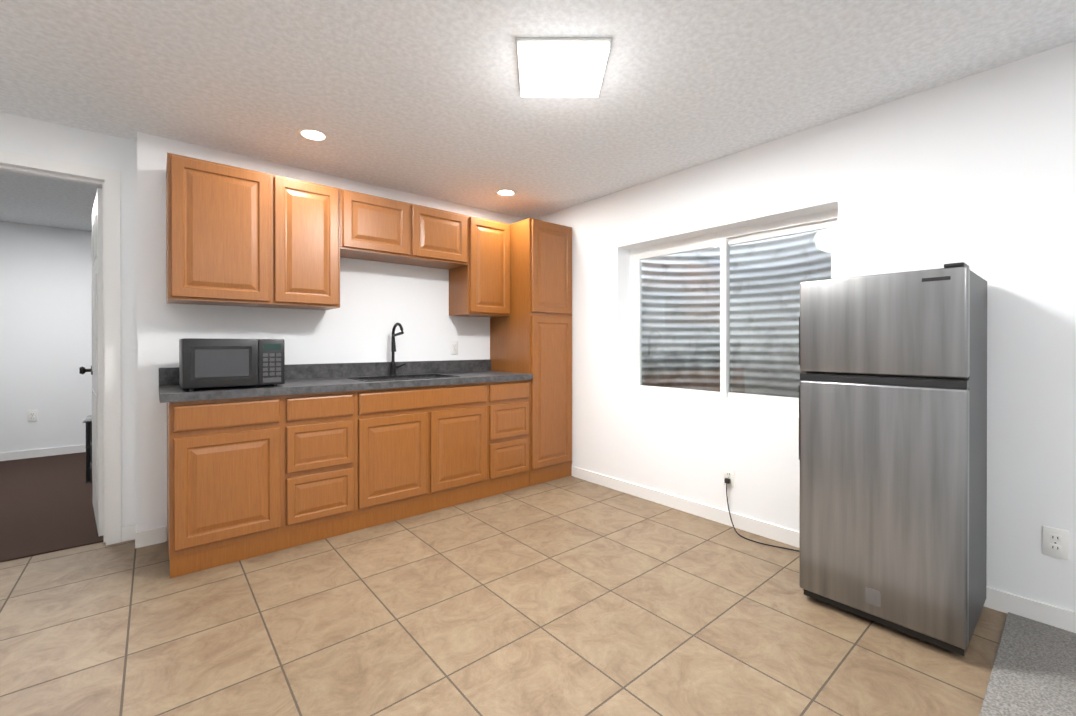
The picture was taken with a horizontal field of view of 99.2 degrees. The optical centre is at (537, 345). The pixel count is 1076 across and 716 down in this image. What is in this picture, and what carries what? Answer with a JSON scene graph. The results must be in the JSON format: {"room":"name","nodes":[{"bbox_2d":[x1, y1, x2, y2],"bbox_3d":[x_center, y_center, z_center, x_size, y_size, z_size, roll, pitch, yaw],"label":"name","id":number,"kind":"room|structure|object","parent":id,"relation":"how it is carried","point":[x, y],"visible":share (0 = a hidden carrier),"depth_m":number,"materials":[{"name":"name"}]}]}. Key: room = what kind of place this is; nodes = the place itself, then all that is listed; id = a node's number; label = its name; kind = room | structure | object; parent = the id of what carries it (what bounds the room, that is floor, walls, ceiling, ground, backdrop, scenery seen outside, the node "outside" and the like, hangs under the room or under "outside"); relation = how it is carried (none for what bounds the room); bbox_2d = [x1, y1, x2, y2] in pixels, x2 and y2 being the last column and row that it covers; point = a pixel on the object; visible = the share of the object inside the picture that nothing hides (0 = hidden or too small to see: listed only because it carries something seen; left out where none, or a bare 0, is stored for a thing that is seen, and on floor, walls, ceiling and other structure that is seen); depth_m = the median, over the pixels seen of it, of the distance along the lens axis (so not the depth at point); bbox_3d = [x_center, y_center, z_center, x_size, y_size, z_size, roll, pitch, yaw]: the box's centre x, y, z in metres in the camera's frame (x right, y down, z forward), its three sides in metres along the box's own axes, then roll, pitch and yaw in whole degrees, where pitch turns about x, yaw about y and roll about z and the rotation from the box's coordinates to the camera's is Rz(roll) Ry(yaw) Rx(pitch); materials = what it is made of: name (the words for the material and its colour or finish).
{"room":"kitchen","nodes":[
{"label":"kitchen","id":0,"kind":"room"},
{"bbox_2d":[0,221,91,452],"bbox_3d":[-4.671,-0.040,4.865,4.800,2.310,0.100,0,0,-40],"label":"wall","id":1,"kind":"structure","parent":0,"point":[45,313],"depth_m":4.57,"materials":[{"name":"white paint"}]},
{"bbox_2d":[27,410,37,421],"bbox_3d":[-4.996,0.696,4.524,0.070,0.114,0.007,0,0,-40],"label":"outlet","id":2,"kind":"object","parent":1,"relation":"attached to","point":[32,415],"visible":1,"depth_m":4.52,"materials":[{"name":"white plastic"}]},
{"bbox_2d":[0,444,85,460],"bbox_3d":[-4.635,1.072,4.826,4.600,0.085,0.012,0,0,-40],"label":"baseboard","id":3,"kind":"structure","parent":1,"relation":"attached to","point":[15,455],"depth_m":4.56,"materials":[{"name":"white wood"}]},
{"bbox_2d":[0,452,103,562],"bbox_3d":[-3.649,1.140,3.651,4.600,0.058,3.080,0,0,-40],"label":"floor","id":4,"kind":"structure","parent":0,"point":[46,504],"depth_m":3.16,"materials":[{"name":"brown carpet"}]},
{"bbox_2d":[82,415,91,482],"bbox_3d":[-3.531,0.858,4.023,0.640,0.501,0.400,0,0,-40],"label":"tv stand","id":5,"kind":"object","parent":4,"relation":"on","point":[88,422],"visible":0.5,"depth_m":3.70,"materials":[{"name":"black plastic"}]},
{"bbox_2d":[0,112,137,540],"bbox_3d":[-3.018,-0.032,2.165,1.700,2.310,0.120,0,0,-40],"label":"wall","id":6,"kind":"structure","parent":0,"point":[26,135],"depth_m":2.62,"materials":[{"name":"white paint"}]},
{"bbox_2d":[0,149,120,544],"bbox_3d":[-2.785,0.065,2.362,0.940,2.115,0.152,0,0,-40],"label":"door frame","id":7,"kind":"structure","parent":6,"relation":"attached to","point":[110,185],"depth_m":2.58,"materials":[{"name":"white wood"}]},
{"bbox_2d":[79,188,102,535],"bbox_3d":[-2.845,0.098,2.927,0.187,2.023,0.808,0,0,-40],"label":"door leaf","id":8,"kind":"structure","parent":6,"relation":"in","point":[96,370],"depth_m":2.69,"materials":[{"name":"white wood"}]},
{"bbox_2d":[137,132,524,540],"bbox_3d":[-1.121,-0.036,3.654,3.120,2.310,0.280,0,0,-40],"label":"wall","id":9,"kind":"structure","parent":0,"point":[378,300],"depth_m":3.03,"materials":[{"name":"white paint"}]},
{"bbox_2d":[166,152,339,309],"bbox_3d":[-1.695,-0.626,2.774,0.863,0.765,0.322,0,0,-40],"label":"upper cabinet","id":10,"kind":"object","parent":9,"relation":"attached to","point":[238,236],"visible":1,"depth_m":2.61,"materials":[{"name":"brown wood"}]},
{"bbox_2d":[340,189,467,269],"bbox_3d":[-1.000,-0.818,3.357,0.948,0.385,0.322,0,0,-40],"label":"upper cabinet","id":11,"kind":"object","parent":9,"relation":"attached to","point":[377,228],"visible":0.96,"depth_m":3.21,"materials":[{"name":"brown wood"}]},
{"bbox_2d":[450,341,457,354],"bbox_3d":[-0.699,0.018,3.820,0.070,0.114,0.007,0,0,-40],"label":"outlet","id":12,"kind":"object","parent":9,"relation":"attached to","point":[453,347],"visible":1,"depth_m":3.81,"materials":[{"name":"white plastic"}]},
{"bbox_2d":[449,215,509,317],"bbox_3d":[-0.479,-0.629,3.795,0.408,0.765,0.322,0,0,-40],"label":"upper cabinet","id":13,"kind":"object","parent":9,"relation":"attached to","point":[479,284],"visible":0.98,"depth_m":3.66,"materials":[{"name":"brown wood"}]},
{"bbox_2d":[0,475,1006,715],"bbox_3d":[-0.800,1.150,1.812,4.400,0.050,3.400,0,0,-40],"label":"floor","id":14,"kind":"structure","parent":0,"point":[571,595],"depth_m":1.81,"materials":[{"name":"beige tile"}]},
{"bbox_2d":[167,395,286,577],"bbox_3d":[-1.758,0.695,2.559,0.486,0.852,0.576,0,0,-40],"label":"base cabinet","id":15,"kind":"object","parent":14,"relation":"on","point":[249,477],"depth_m":2.33,"materials":[{"name":"brown wood"}]},
{"bbox_2d":[287,390,358,547],"bbox_3d":[-1.423,0.694,2.841,0.389,0.852,0.576,0,0,-40],"label":"base cabinet","id":16,"kind":"object","parent":14,"relation":"on","point":[323,428],"depth_m":2.63,"materials":[{"name":"brown wood"}]},
{"bbox_2d":[359,382,490,529],"bbox_3d":[-0.910,0.693,3.271,0.950,0.852,0.576,0,0,-40],"label":"base cabinet","id":17,"kind":"object","parent":14,"relation":"on","point":[423,449],"depth_m":3.02,"materials":[{"name":"brown wood"}]},
{"bbox_2d":[159,359,532,402],"bbox_3d":[-1.099,0.196,3.097,2.258,0.140,0.598,0,0,-40],"label":"countertop","id":18,"kind":"structure","parent":17,"relation":"on","point":[314,378],"depth_m":3.06,"materials":[{"name":"stone"}]},
{"bbox_2d":[179,338,284,390],"bbox_3d":[-1.676,0.095,2.511,0.450,0.262,0.337,0,0,-40],"label":"microwave","id":19,"kind":"object","parent":18,"relation":"on","point":[208,363],"visible":1,"depth_m":2.37,"materials":[{"name":"black plastic"}]},
{"bbox_2d":[389,323,405,375],"bbox_3d":[-1.007,0.028,3.363,0.115,0.390,0.197,0,0,-40],"label":"faucet","id":20,"kind":"object","parent":18,"relation":"on","point":[393,367],"visible":0.98,"depth_m":3.38,"materials":[{"name":"black metal"}]},
{"bbox_2d":[491,379,528,495],"bbox_3d":[-0.393,0.691,3.705,0.399,0.852,0.576,0,0,-40],"label":"base cabinet","id":21,"kind":"object","parent":14,"relation":"on","point":[509,399],"depth_m":3.48,"materials":[{"name":"brown wood"}]},
{"bbox_2d":[490,218,571,485],"bbox_3d":[-0.060,0.052,3.982,0.468,2.129,0.577,0,0,-40],"label":"pantry cabinet","id":22,"kind":"object","parent":14,"relation":"on","point":[531,333],"visible":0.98,"depth_m":3.75,"materials":[{"name":"brown wood"}]},
{"bbox_2d":[724,478,798,551],"bbox_3d":[1.359,0.974,2.550,0.126,0.294,0.715,0,0,-40],"label":"power cord","id":23,"kind":"object","parent":14,"relation":"on","point":[727,480],"visible":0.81,"depth_m":2.74,"materials":[{"name":"black plastic"}]},
{"bbox_2d":[799,262,986,655],"bbox_3d":[1.530,0.414,1.981,0.542,1.418,0.547,0,0,-40],"label":"refrigerator","id":24,"kind":"object","parent":14,"relation":"on","point":[893,447],"visible":1,"depth_m":1.77,"materials":[{"name":"silver metal"}]},
{"bbox_2d":[0,0,1075,230],"bbox_3d":[-1.157,-1.234,1.530,5.900,0.100,9.720,0,0,-40],"label":"ceiling","id":25,"kind":"structure","parent":0,"point":[422,97],"depth_m":2.03,"materials":[{"name":"white paint"}]},
{"bbox_2d":[296,127,329,141],"bbox_3d":[-1.264,-1.185,2.576,0.176,0.006,0.176,0,0,-40],"label":"recessed light","id":26,"kind":"object","parent":25,"relation":"in","point":[312,134],"visible":1,"depth_m":2.57,"materials":[{"name":"white plastic"}]},
{"bbox_2d":[495,189,516,195],"bbox_3d":[-0.249,-1.188,3.559,0.176,0.006,0.176,0,0,-40],"label":"recessed light","id":27,"kind":"object","parent":25,"relation":"in","point":[506,192],"visible":1,"depth_m":3.55,"materials":[{"name":"white plastic"}]},
{"bbox_2d":[516,38,611,96],"bbox_3d":[0.100,-1.167,1.946,0.370,0.036,0.370,0,0,0],"label":"ceiling light panel","id":28,"kind":"object","parent":25,"relation":"attached to","point":[561,67],"visible":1,"depth_m":1.88,"materials":[{"name":"white plastic"}]},
{"bbox_2d":[536,41,1075,611],"bbox_3d":[2.080,-0.031,2.032,0.300,2.310,6.320,0,0,-40],"label":"wall","id":29,"kind":"structure","parent":0,"point":[976,173],"depth_m":2.17,"materials":[{"name":"white paint"}]},
{"bbox_2d":[723,467,733,486],"bbox_3d":[1.191,0.821,2.855,0.007,0.114,0.070,0,0,-40],"label":"outlet","id":30,"kind":"object","parent":29,"relation":"attached to","point":[728,472],"visible":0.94,"depth_m":2.85,"materials":[{"name":"white plastic"}]},
{"bbox_2d":[630,209,837,413],"bbox_3d":[1.232,-0.179,3.089,0.071,1.160,1.490,0,0,-40],"label":"window","id":31,"kind":"structure","parent":29,"relation":"in","point":[724,240],"depth_m":3.05,"materials":[{"name":"white plastic"}]},
{"bbox_2d":[641,228,830,397],"bbox_3d":[1.627,-0.406,3.419,0.790,2.450,1.740,0,0,-40],"label":"window well","id":32,"kind":"object","parent":29,"relation":"attached to","point":[739,286],"depth_m":3.84,"materials":[{"name":"silver metal"}]},
{"bbox_2d":[573,466,1075,632],"bbox_3d":[2.110,1.082,1.758,0.012,0.085,5.615,0,0,-40],"label":"baseboard","id":33,"kind":"structure","parent":29,"relation":"attached to","point":[1038,611],"depth_m":2.69,"materials":[{"name":"white wood"}]},
{"bbox_2d":[1042,526,1068,559],"bbox_3d":[2.059,0.785,1.821,0.007,0.114,0.070,0,0,-40],"label":"electrical outlet","id":34,"kind":"object","parent":29,"relation":"attached to","point":[1055,542],"visible":1,"depth_m":1.82,"materials":[{"name":"white plastic"}]},
{"bbox_2d":[979,612,1075,715],"bbox_3d":[1.264,1.153,-0.647,4.400,0.058,3.020,0,0,-40],"label":"floor","id":35,"kind":"structure","parent":0,"point":[1033,672],"depth_m":1.56,"materials":[{"name":"grey carpet"}]}
]}

